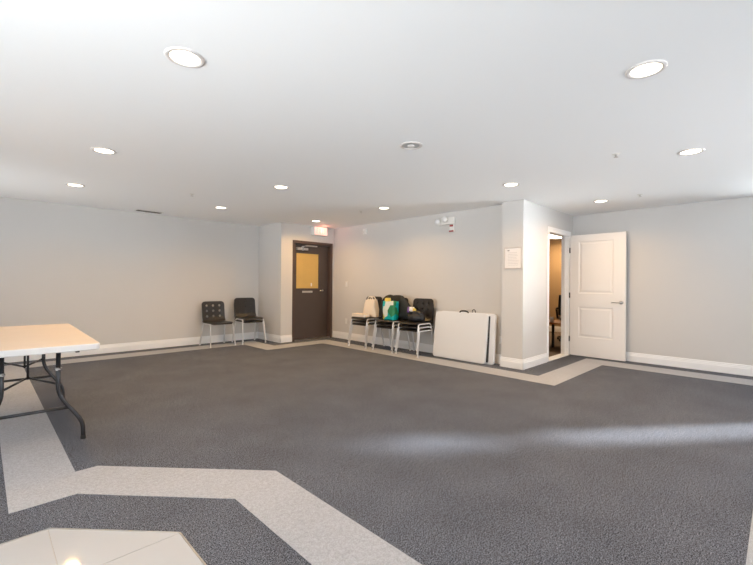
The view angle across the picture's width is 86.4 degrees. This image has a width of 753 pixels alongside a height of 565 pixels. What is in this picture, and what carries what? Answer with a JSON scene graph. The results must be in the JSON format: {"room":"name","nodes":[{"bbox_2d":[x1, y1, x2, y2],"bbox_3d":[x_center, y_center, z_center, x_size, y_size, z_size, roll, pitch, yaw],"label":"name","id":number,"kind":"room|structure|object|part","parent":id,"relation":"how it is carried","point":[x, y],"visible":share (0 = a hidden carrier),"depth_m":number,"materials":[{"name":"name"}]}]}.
{"room":"multipurpose room","nodes":[
{"label":"multipurpose room","id":0,"kind":"room"},
{"bbox_2d":[0,197,258,344],"bbox_3d":[-4.929,-0.029,6.296,6.913,2.388,0.140,1,0,-45],"label":"wall","id":1,"kind":"structure","parent":0,"point":[113,276],"depth_m":6.79,"materials":[{"name":"paint"}]},
{"bbox_2d":[4,332,257,362],"bbox_3d":[-4.884,1.094,6.238,6.633,0.142,0.015,1,0,-45],"label":"baseboard","id":2,"kind":"structure","parent":1,"relation":"attached to","point":[120,347],"depth_m":7.03,"materials":[{"name":"white paint"}]},
{"bbox_2d":[258,223,277,334],"bbox_3d":[-2.205,0.000,8.357,0.140,2.388,0.756,1,0,-45],"label":"wall","id":3,"kind":"structure","parent":0,"point":[268,234],"depth_m":8.29,"materials":[{"name":"paint"}]},
{"bbox_2d":[258,332,280,342],"bbox_3d":[-2.215,1.122,8.244,0.015,0.142,0.912,1,0,-45],"label":"baseboard","id":4,"kind":"structure","parent":3,"relation":"attached to","point":[270,337],"depth_m":8.18,"materials":[{"name":"white paint"}]},
{"bbox_2d":[277,222,333,336],"bbox_3d":[-1.418,0.007,8.503,1.466,2.388,0.140,1,0,-45],"label":"wall","id":5,"kind":"structure","parent":0,"point":[287,232],"depth_m":8.04,"materials":[{"name":"paint"}]},
{"bbox_2d":[280,335,291,342],"bbox_3d":[-1.809,1.125,8.015,0.272,0.142,0.015,1,0,-45],"label":"baseboard","id":6,"kind":"structure","parent":5,"relation":"attached to","point":[285,338],"depth_m":8.02,"materials":[{"name":"white paint"}]},
{"bbox_2d":[295,244,327,339],"bbox_3d":[-1.376,0.194,8.515,0.894,1.978,0.164,1,0,-45],"label":"door","id":7,"kind":"structure","parent":5,"relation":"in","point":[311,261],"depth_m":8.55,"materials":[{"name":"brown paint"}]},
{"bbox_2d":[292,240,332,341],"bbox_3d":[-1.387,0.171,8.526,1.020,2.060,0.152,1,0,-45],"label":"door frame","id":8,"kind":"structure","parent":5,"relation":"attached to","point":[329,245],"depth_m":8.79,"materials":[{"name":"brown paint"}]},
{"bbox_2d":[311,226,326,236],"bbox_3d":[-1.211,-1.083,8.515,0.345,0.180,0.126,1,0,-45],"label":"exit sign","id":9,"kind":"object","parent":5,"relation":"attached to","point":[316,231],"visible":1,"depth_m":8.44,"materials":[{"name":"white plastic"}]},
{"bbox_2d":[0,0,752,228],"bbox_3d":[0.111,-1.250,3.387,9.977,0.120,11.354,1,0,-45],"label":"ceiling","id":10,"kind":"structure","parent":0,"point":[317,99],"depth_m":2.70,"materials":[{"name":"white paint"}]},
{"bbox_2d":[66,183,84,186],"bbox_3d":[-3.758,-1.213,5.009,0.198,0.008,0.198,1,0,-45],"label":"recessed light","id":11,"kind":"object","parent":10,"relation":"in","point":[68,184],"visible":1,"depth_m":5.01,"materials":[{"name":"white plastic"}]},
{"bbox_2d":[91,147,116,153],"bbox_3d":[-2.499,-1.207,3.680,0.198,0.008,0.198,1,0,-45],"label":"recessed light","id":12,"kind":"object","parent":10,"relation":"in","point":[102,150],"visible":1,"depth_m":3.67,"materials":[{"name":"white"}]},
{"bbox_2d":[134,209,163,213],"bbox_3d":[-3.871,-1.206,6.830,0.150,0.014,0.420,0,0,41],"label":"ceiling vent","id":13,"kind":"object","parent":10,"relation":"in","point":[135,209],"visible":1,"depth_m":6.79,"materials":[{"name":"white plastic"}]},
{"bbox_2d":[164,47,204,67],"bbox_3d":[-1.024,-1.199,2.145,0.198,0.008,0.198,1,0,-45],"label":"recessed light","id":14,"kind":"object","parent":10,"relation":"in","point":[181,56],"visible":1,"depth_m":2.14,"materials":[{"name":"white plastic"}]},
{"bbox_2d":[273,185,288,188],"bbox_3d":[-1.196,-1.192,5.023,0.198,0.008,0.198,1,0,-45],"label":"recessed light","id":15,"kind":"object","parent":10,"relation":"in","point":[274,186],"visible":1,"depth_m":5.02,"materials":[{"name":"white plastic"}]},
{"bbox_2d":[400,141,421,149],"bbox_3d":[0.299,-1.180,3.478,0.198,0.016,0.198,1,0,-45],"label":"smoke detector","id":16,"kind":"object","parent":10,"relation":"in","point":[411,145],"visible":1,"depth_m":3.46,"materials":[{"name":"white plastic"}]},
{"bbox_2d":[503,182,519,186],"bbox_3d":[1.609,-1.169,4.801,0.198,0.008,0.198,1,0,-45],"label":"recessed light","id":17,"kind":"object","parent":10,"relation":"in","point":[512,184],"visible":1,"depth_m":4.79,"materials":[{"name":"white plastic"}]},
{"bbox_2d":[593,200,608,202],"bbox_3d":[3.186,-1.153,5.695,0.198,0.008,0.198,1,0,-45],"label":"recessed light","id":18,"kind":"object","parent":10,"relation":"in","point":[595,201],"visible":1,"depth_m":5.71,"materials":[{"name":"white plastic"}]},
{"bbox_2d":[625,60,667,78],"bbox_3d":[1.494,-1.177,2.225,0.198,0.008,0.198,1,0,-45],"label":"recessed light","id":19,"kind":"object","parent":10,"relation":"in","point":[646,69],"visible":1,"depth_m":2.22,"materials":[{"name":"white plastic"}]},
{"bbox_2d":[677,148,704,155],"bbox_3d":[2.799,-1.162,3.572,0.198,0.008,0.198,1,0,-45],"label":"recessed light","id":20,"kind":"object","parent":10,"relation":"in","point":[691,151],"visible":1,"depth_m":3.56,"materials":[{"name":"white plastic"}]},
{"bbox_2d":[0,331,752,564],"bbox_3d":[0.107,1.253,5.450,13.966,0.103,14.392,1,0,-45],"label":"floor","id":21,"kind":"structure","parent":0,"point":[446,465],"depth_m":2.76,"materials":[{"name":"grey carpet"}]},
{"bbox_2d":[0,324,99,438],"bbox_3d":[-2.892,0.802,3.311,0.744,0.742,1.830,1,0,-43],"label":"folding table","id":22,"kind":"object","parent":21,"relation":"on","point":[27,340],"visible":1,"depth_m":2.96,"materials":[{"name":"white plastic"}]},
{"bbox_3d":[-2.602,0.820,2.667,0.182,0.683,0.029,1,0,-43],"label":"leg","id":23,"kind":"part","parent":22,"relation":"part of","materials":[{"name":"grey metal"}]},
{"bbox_3d":[-3.183,0.819,3.954,0.182,0.683,0.029,1,0,-43],"label":"leg","id":24,"kind":"part","parent":22,"relation":"part of","materials":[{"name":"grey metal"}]},
{"bbox_3d":[-2.269,0.824,2.980,0.182,0.683,0.029,1,0,-43],"label":"leg","id":25,"kind":"part","parent":22,"relation":"part of","materials":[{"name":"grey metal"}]},
{"bbox_2d":[0,529,203,564],"bbox_3d":[-0.361,1.179,-0.872,3.080,0.004,5.657,1,0,-45],"label":"floor tile","id":26,"kind":"structure","parent":21,"relation":"on","point":[71,547],"depth_m":1.77,"materials":[{"name":"beige tile"}]},
{"bbox_2d":[0,528,206,564],"bbox_3d":[-0.003,1.187,0.318,6.449,0.010,2.494,0,0,17],"label":"trim","id":27,"kind":"structure","parent":26,"relation":"on","point":[180,533],"depth_m":1.90,"materials":[{"name":"silver metal"}]},
{"bbox_2d":[199,301,235,347],"bbox_3d":[-2.997,0.774,7.580,0.502,0.822,0.502,0,0,44],"label":"chair","id":28,"kind":"object","parent":21,"relation":"on","point":[210,320],"visible":1,"depth_m":7.67,"materials":[{"name":"grey plastic"}]},
{"bbox_3d":[-3.129,0.547,7.712,0.104,0.370,0.436,0,0,44],"label":"backrest","id":29,"kind":"part","parent":28,"relation":"part of","materials":[{"name":"grey plastic"}]},
{"bbox_3d":[-2.987,0.751,7.571,0.395,0.056,0.436,0,0,44],"label":"seat","id":30,"kind":"part","parent":28,"relation":"part of","materials":[{"name":"grey plastic"}]},
{"bbox_2d":[232,301,265,344],"bbox_3d":[-2.534,0.779,7.980,0.502,0.822,0.502,1,0,-43],"label":"chair","id":31,"kind":"object","parent":21,"relation":"on","point":[238,321],"visible":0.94,"depth_m":7.97,"materials":[{"name":"grey plastic"}]},
{"bbox_3d":[-2.661,0.552,8.118,0.436,0.370,0.103,1,0,-43],"label":"backrest","id":32,"kind":"part","parent":31,"relation":"part of","materials":[{"name":"grey plastic"}]},
{"bbox_3d":[-2.525,0.756,7.970,0.436,0.056,0.395,1,0,-43],"label":"seat","id":33,"kind":"part","parent":31,"relation":"part of","materials":[{"name":"grey plastic"}]},
{"bbox_2d":[232,298,266,341],"bbox_3d":[-2.526,0.721,7.971,0.502,0.822,0.502,1,0,-43],"label":"chair","id":34,"kind":"object","parent":31,"relation":"on","point":[248,315],"visible":1,"depth_m":8.06,"materials":[{"name":"grey plastic"}]},
{"bbox_3d":[-2.583,0.915,7.712,0.034,0.419,0.195,1,0,-34],"label":"leg","id":35,"kind":"part","parent":34,"relation":"part of","materials":[{"name":"silver metal"}]},
{"bbox_3d":[-2.652,0.494,8.110,0.436,0.370,0.104,1,0,-43],"label":"backrest","id":36,"kind":"part","parent":34,"relation":"part of","materials":[{"name":"grey plastic"}]},
{"bbox_3d":[-2.516,0.698,7.962,0.436,0.056,0.395,1,0,-43],"label":"seat","id":37,"kind":"part","parent":34,"relation":"part of","materials":[{"name":"grey plastic"}]},
{"bbox_2d":[295,336,329,340],"bbox_3d":[-1.393,1.193,8.521,0.900,0.016,0.160,1,0,-45],"label":"threshold","id":38,"kind":"object","parent":21,"relation":"on","point":[325,336],"visible":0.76,"depth_m":8.49,"materials":[{"name":"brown metal"}]},
{"bbox_2d":[348,317,384,348],"bbox_3d":[-0.188,0.798,7.654,0.502,0.822,0.502,1,0,-45],"label":"chair","id":39,"kind":"object","parent":21,"relation":"on","point":[353,323],"visible":0.37,"depth_m":7.59,"materials":[{"name":"silver metal"}]},
{"bbox_3d":[-0.197,0.775,7.645,0.395,0.056,0.436,1,0,-45],"label":"seat","id":40,"kind":"part","parent":39,"relation":"part of","materials":[{"name":"grey plastic"}]},
{"bbox_2d":[348,300,383,345],"bbox_3d":[-0.196,0.740,7.646,0.502,0.822,0.502,1,0,-45],"label":"chair","id":41,"kind":"object","parent":39,"relation":"on","point":[353,320],"visible":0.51,"depth_m":7.57,"materials":[{"name":"grey plastic"}]},
{"bbox_3d":[-0.205,0.717,7.636,0.395,0.056,0.436,1,0,-45],"label":"seat","id":42,"kind":"part","parent":41,"relation":"part of","materials":[{"name":"grey plastic"}]},
{"bbox_2d":[347,296,383,342],"bbox_3d":[-0.204,0.681,7.638,0.502,0.822,0.502,1,0,-45],"label":"chair","id":43,"kind":"object","parent":41,"relation":"on","point":[377,298],"visible":0.49,"depth_m":7.61,"materials":[{"name":"grey plastic"}]},
{"bbox_2d":[352,313,368,317],"bbox_3d":[-0.300,0.617,7.579,0.144,0.065,0.361,1,0,-45],"label":"folded cloth","id":44,"kind":"object","parent":43,"relation":"on","point":[364,315],"visible":1,"depth_m":7.52,"materials":[{"name":"beige fabric"}]},
{"bbox_3d":[-0.213,0.658,7.628,0.395,0.056,0.436,1,0,-45],"label":"seat","id":45,"kind":"part","parent":43,"relation":"part of","materials":[{"name":"grey plastic"}]},
{"bbox_3d":[-0.161,0.876,7.376,0.035,0.419,0.195,0,0,36],"label":"leg","id":46,"kind":"part","parent":43,"relation":"part of","materials":[{"name":"silver metal"}]},
{"bbox_2d":[363,296,379,317],"bbox_3d":[-0.097,0.455,7.627,0.159,0.397,0.370,1,0,-45],"label":"tote bag","id":47,"kind":"object","parent":43,"relation":"on","point":[371,307],"visible":0.94,"depth_m":7.54,"materials":[{"name":"beige fabric"}]},
{"bbox_3d":[-0.068,0.457,7.770,0.103,0.370,0.436,1,0,-45],"label":"backrest","id":48,"kind":"part","parent":43,"relation":"part of","materials":[{"name":"grey plastic"}]},
{"bbox_2d":[372,325,410,352],"bbox_3d":[0.273,0.800,7.188,0.502,0.822,0.502,1,0,-45],"label":"chair","id":49,"kind":"object","parent":21,"relation":"on","point":[377,326],"visible":0.3,"depth_m":7.15,"materials":[{"name":"silver metal"}]},
{"bbox_3d":[0.263,0.777,7.179,0.395,0.056,0.436,1,0,-45],"label":"seat","id":50,"kind":"part","parent":49,"relation":"part of","materials":[{"name":"grey plastic"}]},
{"bbox_2d":[372,320,410,349],"bbox_3d":[0.265,0.742,7.180,0.502,0.822,0.502,1,0,-45],"label":"chair","id":51,"kind":"object","parent":49,"relation":"on","point":[378,323],"visible":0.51,"depth_m":7.08,"materials":[{"name":"silver metal"}]},
{"bbox_3d":[0.255,0.719,7.170,0.395,0.056,0.436,1,0,-45],"label":"seat","id":52,"kind":"part","parent":51,"relation":"part of","materials":[{"name":"grey plastic"}]},
{"bbox_2d":[371,298,409,346],"bbox_3d":[0.257,0.684,7.171,0.502,0.822,0.502,1,0,-45],"label":"chair","id":53,"kind":"object","parent":51,"relation":"on","point":[380,319],"visible":0.42,"depth_m":7.09,"materials":[{"name":"grey plastic"}]},
{"bbox_3d":[0.247,0.661,7.162,0.395,0.056,0.436,1,0,-45],"label":"seat","id":54,"kind":"part","parent":53,"relation":"part of","materials":[{"name":"grey plastic"}]},
{"bbox_2d":[383,301,398,319],"bbox_3d":[0.247,0.487,7.067,0.160,0.333,0.310,1,0,-45],"label":"shopping bag","id":55,"kind":"object","parent":53,"relation":"on","point":[390,308],"visible":0.99,"depth_m":6.98,"materials":[{"name":"teal plastic"}]},
{"bbox_3d":[0.299,0.879,6.910,0.035,0.419,0.195,0,0,36],"label":"leg","id":56,"kind":"part","parent":53,"relation":"part of","materials":[{"name":"silver metal"}]},
{"bbox_2d":[379,295,410,319],"bbox_3d":[0.352,0.434,7.195,0.152,0.427,0.828,1,0,-45],"label":"coat","id":57,"kind":"object","parent":53,"relation":"on","point":[403,303],"visible":0.57,"depth_m":7.05,"materials":[{"name":"black fabric"}]},
{"bbox_2d":[395,311,433,357],"bbox_3d":[0.666,0.802,6.790,0.502,0.822,0.502,1,0,-45],"label":"chair","id":58,"kind":"object","parent":21,"relation":"on","point":[412,330],"visible":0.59,"depth_m":6.75,"materials":[{"name":"silver metal"}]},
{"bbox_2d":[395,302,433,353],"bbox_3d":[0.658,0.744,6.781,0.502,0.822,0.502,1,0,-45],"label":"chair","id":59,"kind":"object","parent":58,"relation":"on","point":[400,325],"visible":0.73,"depth_m":6.75,"materials":[{"name":"grey plastic"}]},
{"bbox_2d":[394,298,433,350],"bbox_3d":[0.650,0.686,6.773,0.502,0.822,0.502,1,0,-45],"label":"chair","id":60,"kind":"object","parent":59,"relation":"on","point":[420,305],"visible":0.88,"depth_m":6.80,"materials":[{"name":"grey plastic"}]},
{"bbox_3d":[0.641,0.663,6.764,0.395,0.056,0.436,1,0,-45],"label":"seat","id":61,"kind":"part","parent":60,"relation":"part of","materials":[{"name":"grey plastic"}]},
{"bbox_2d":[407,310,424,321],"bbox_3d":[0.673,0.561,6.730,0.267,0.185,0.333,1,0,-45],"label":"handbag","id":62,"kind":"object","parent":60,"relation":"on","point":[415,316],"visible":0.99,"depth_m":6.62,"materials":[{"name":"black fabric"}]},
{"bbox_3d":[0.693,0.881,6.511,0.035,0.419,0.195,0,0,36],"label":"leg","id":63,"kind":"part","parent":60,"relation":"part of","materials":[{"name":"silver metal"}]},
{"bbox_3d":[0.786,0.462,6.906,0.103,0.370,0.436,1,0,-45],"label":"backrest","id":64,"kind":"part","parent":60,"relation":"part of","materials":[{"name":"grey plastic"}]},
{"bbox_3d":[0.649,0.721,6.772,0.395,0.056,0.436,1,0,-45],"label":"seat","id":65,"kind":"part","parent":59,"relation":"part of","materials":[{"name":"grey plastic"}]},
{"bbox_3d":[0.794,0.520,6.914,0.104,0.370,0.436,1,0,-45],"label":"backrest","id":66,"kind":"part","parent":59,"relation":"part of","materials":[{"name":"grey plastic"}]},
{"bbox_3d":[0.657,0.779,6.780,0.395,0.056,0.436,1,0,-45],"label":"seat","id":67,"kind":"part","parent":58,"relation":"part of","materials":[{"name":"grey plastic"}]},
{"bbox_2d":[433,309,496,364],"bbox_3d":[1.361,0.818,6.302,0.175,0.806,1.070,1,0,-45],"label":"table","id":68,"kind":"object","parent":21,"relation":"on","point":[463,335],"visible":1,"depth_m":6.22,"materials":[{"name":"white plastic"}]},
{"bbox_3d":[1.367,0.846,6.300,0.024,0.685,0.892,9,-6,-44],"label":"folded leg","id":69,"kind":"part","parent":68,"relation":"part of","materials":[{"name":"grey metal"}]},
{"bbox_2d":[549,320,560,347],"bbox_3d":[3.461,1.003,7.941,0.600,0.475,0.670,1,0,-45],"label":"table","id":70,"kind":"object","parent":21,"relation":"on","point":[557,322],"visible":0.21,"depth_m":7.65,"materials":[{"name":"orange wood"}]},
{"bbox_3d":[3.370,1.016,7.662,0.040,0.446,0.040,1,0,-45],"label":"leg","id":71,"kind":"part","parent":70,"relation":"part of","materials":[{"name":"black metal"}]},
{"bbox_2d":[555,295,560,340],"bbox_3d":[4.163,0.757,8.602,0.590,0.982,0.614,0,0,17],"label":"office chair","id":72,"kind":"object","parent":21,"relation":"on","point":[557,309],"visible":0.3,"depth_m":8.80,"materials":[{"name":"grey plastic"}]},
{"bbox_3d":[4.231,0.499,8.835,0.434,0.462,0.132,0,0,17],"label":"backrest","id":73,"kind":"part","parent":72,"relation":"part of","materials":[{"name":"grey plastic"}]},
{"bbox_2d":[549,354,567,360],"bbox_3d":[2.924,1.225,6.568,0.808,0.014,0.137,1,0,-45],"label":"threshold","id":74,"kind":"object","parent":21,"relation":"on","point":[557,356],"visible":0.76,"depth_m":6.60,"materials":[{"name":"white paint"}]},
{"bbox_2d":[333,205,501,353],"bbox_3d":[0.542,0.020,7.462,0.140,2.388,4.096,1,0,-45],"label":"wall","id":75,"kind":"structure","parent":0,"point":[416,257],"depth_m":7.06,"materials":[{"name":"paint"}]},
{"bbox_2d":[333,331,500,363],"bbox_3d":[0.477,1.143,7.404,0.015,0.142,4.096,1,0,-45],"label":"baseboard","id":76,"kind":"structure","parent":75,"relation":"attached to","point":[423,347],"depth_m":7.66,"materials":[{"name":"white paint"}]},
{"bbox_2d":[435,216,454,225],"bbox_3d":[1.138,-1.030,6.688,0.116,0.134,0.347,1,0,-45],"label":"emergency light","id":77,"kind":"object","parent":75,"relation":"attached to","point":[445,220],"visible":1,"depth_m":6.65,"materials":[{"name":"white plastic"}]},
{"bbox_2d":[449,224,454,231],"bbox_3d":[1.243,-0.896,6.627,0.050,0.122,0.080,1,0,-45],"label":"fire alarm strobe","id":78,"kind":"object","parent":75,"relation":"attached to","point":[452,227],"visible":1,"depth_m":6.61,"materials":[{"name":"white plastic"}]},
{"bbox_2d":[501,199,532,359],"bbox_3d":[2.042,0.028,5.838,0.286,2.388,0.323,1,0,-45],"label":"wall","id":79,"kind":"structure","parent":0,"point":[516,319],"depth_m":5.73,"materials":[{"name":"paint"}]},
{"bbox_2d":[500,356,523,369],"bbox_3d":[1.925,1.150,5.729,0.015,0.142,0.353,1,0,-45],"label":"baseboard","id":80,"kind":"structure","parent":79,"relation":"attached to","point":[514,363],"depth_m":5.72,"materials":[{"name":"white paint"}]},
{"bbox_2d":[504,246,521,268],"bbox_3d":[1.947,-0.349,5.722,0.018,0.314,0.264,1,0,-45],"label":"framed notice","id":81,"kind":"object","parent":79,"relation":"attached to","point":[512,255],"visible":1,"depth_m":5.72,"materials":[{"name":"white paper"}]},
{"bbox_2d":[531,203,572,356],"bbox_3d":[2.836,0.037,6.476,1.739,2.388,0.115,1,0,-45],"label":"wall","id":82,"kind":"structure","parent":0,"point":[543,216],"depth_m":6.04,"materials":[{"name":"paint"}]},
{"bbox_2d":[522,353,546,369],"bbox_3d":[2.331,1.154,5.892,0.821,0.142,0.015,1,0,-45],"label":"baseboard","id":83,"kind":"structure","parent":82,"relation":"attached to","point":[530,362],"depth_m":5.86,"materials":[{"name":"white paint"}]},
{"bbox_2d":[546,226,570,361],"bbox_3d":[2.933,0.182,6.571,0.970,2.100,0.126,1,0,-45],"label":"door frame","id":84,"kind":"structure","parent":82,"relation":"attached to","point":[565,255],"depth_m":6.83,"materials":[{"name":"white paint"}]},
{"bbox_2d":[569,232,626,360],"bbox_3d":[3.564,0.215,6.521,0.100,2.016,0.841,1,0,-45],"label":"door","id":85,"kind":"structure","parent":82,"relation":"in","point":[597,295],"depth_m":6.50,"materials":[{"name":"white paint"}]},
{"bbox_2d":[549,238,561,326],"bbox_3d":[2.880,0.043,8.646,4.852,2.388,3.142,1,0,-45],"label":"wall","id":86,"kind":"structure","parent":0,"point":[555,244],"depth_m":10.26,"materials":[{"name":"beige paint"}]},
{"bbox_2d":[549,326,560,331],"bbox_3d":[4.505,1.185,10.286,0.015,0.142,2.902,1,0,-45],"label":"baseboard","id":87,"kind":"structure","parent":86,"relation":"attached to","point":[556,328],"depth_m":10.21,"materials":[{"name":"white paint"}]},
{"bbox_2d":[573,197,752,365],"bbox_3d":[5.517,0.054,4.898,0.140,2.388,5.898,1,0,-45],"label":"wall","id":88,"kind":"structure","parent":0,"point":[689,267],"depth_m":5.82,"materials":[{"name":"paint"}]},
{"bbox_2d":[626,352,752,376],"bbox_3d":[5.403,1.177,4.890,0.015,0.142,5.758,1,0,-45],"label":"baseboard","id":89,"kind":"structure","parent":88,"relation":"attached to","point":[730,368],"depth_m":5.76,"materials":[{"name":"white paint"}]},
{"bbox_3d":[2.841,-1.201,8.700,4.852,0.100,3.002,1,0,-45],"label":"ceiling","id":90,"kind":"structure","parent":0,"visible":0},
{"bbox_2d":[550,234,561,238],"bbox_3d":[4.291,-1.094,9.544,0.600,0.085,0.600,1,0,-45],"label":"ceiling lamp","id":91,"kind":"object","parent":90,"relation":"attached to","point":[551,236],"visible":0.39,"depth_m":9.42,"materials":[{"name":"beige"}]}
]}

